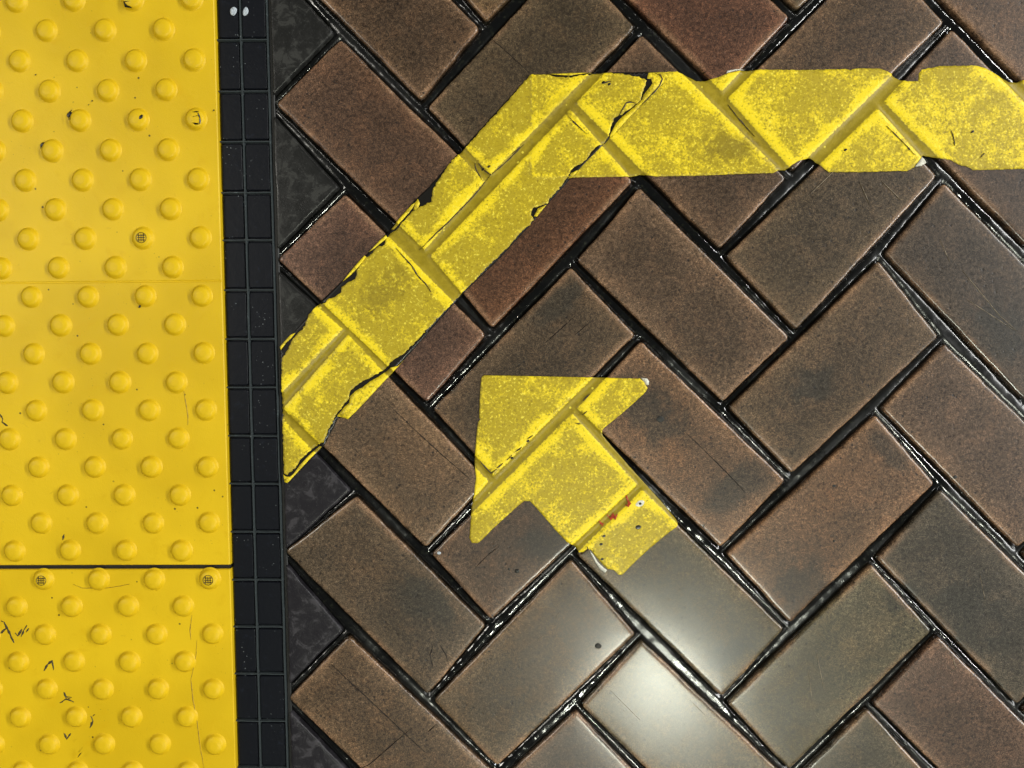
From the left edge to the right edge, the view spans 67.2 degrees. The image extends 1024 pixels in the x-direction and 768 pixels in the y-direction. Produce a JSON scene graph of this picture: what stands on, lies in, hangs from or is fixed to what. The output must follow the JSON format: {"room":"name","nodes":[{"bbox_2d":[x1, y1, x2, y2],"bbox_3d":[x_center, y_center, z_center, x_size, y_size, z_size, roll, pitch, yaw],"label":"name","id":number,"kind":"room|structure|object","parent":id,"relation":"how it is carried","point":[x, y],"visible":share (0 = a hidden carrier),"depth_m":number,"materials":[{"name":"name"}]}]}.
{"room":"subway station platform","nodes":[
{"label":"subway station platform","id":0,"kind":"room"},
{"bbox_2d":[270,0,1023,767],"bbox_3d":[0.166,-0.047,0.787,1.700,0.061,1.627,0,93,1],"label":"floor","id":1,"kind":"structure","parent":0,"point":[797,332],"depth_m":0.76,"materials":[{"name":"brick"}]},
{"bbox_2d":[0,563,232,568],"bbox_3d":[-0.464,0.185,0.789,0.360,0.012,0.005,0,93,1],"label":"gap","id":2,"kind":"object","parent":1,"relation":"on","point":[230,565],"depth_m":0.78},
{"bbox_2d":[0,0,238,767],"bbox_3d":[-0.462,-0.003,0.775,0.363,0.022,1.165,0,93,1],"label":"tactile paving","id":3,"kind":"structure","parent":1,"relation":"on","point":[115,440],"depth_m":0.77,"materials":[{"name":"yellow plastic"}]},
{"bbox_2d":[217,0,292,767],"bbox_3d":[-0.257,-0.030,0.773,0.058,0.011,1.221,0,93,1],"label":"drain grate","id":4,"kind":"object","parent":1,"relation":"on","point":[248,105],"visible":1,"depth_m":0.77,"materials":[{"name":"black metal"}]},
{"bbox_2d":[230,7,236,15],"bbox_3d":[-0.272,-0.364,0.751,0.007,0.001,0.008,0,93,1],"label":"paint spot","id":5,"kind":"object","parent":4,"relation":"on","point":[233,10],"visible":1,"depth_m":0.75,"materials":[{"name":"white paint"}]},
{"bbox_2d":[243,7,247,15],"bbox_3d":[-0.260,-0.363,0.751,0.006,0.001,0.008,0,93,1],"label":"paint spot","id":6,"kind":"object","parent":4,"relation":"on","point":[245,11],"visible":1,"depth_m":0.75,"materials":[{"name":"white paint"}]},
{"bbox_2d":[280,72,663,482],"bbox_3d":[-0.074,-0.131,0.758,0.100,0.005,0.546,43,93,-1],"label":"painted line","id":7,"kind":"object","parent":1,"relation":"on","point":[493,190],"visible":1,"depth_m":0.76,"materials":[{"name":"yellow paint"}]},
{"bbox_2d":[469,375,677,574],"bbox_3d":[0.061,0.091,0.767,0.208,0.004,0.200,0,93,1],"label":"arrow","id":8,"kind":"object","parent":1,"relation":"on","point":[540,441],"depth_m":0.77,"materials":[{"name":"yellow paint"}]},
{"bbox_2d":[573,65,1023,177],"bbox_3d":[0.339,-0.254,0.744,0.642,0.004,0.105,0,93,1],"label":"painted line","id":9,"kind":"object","parent":1,"relation":"on","point":[859,119],"visible":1,"depth_m":0.74,"materials":[{"name":"yellow paint"}]}
]}

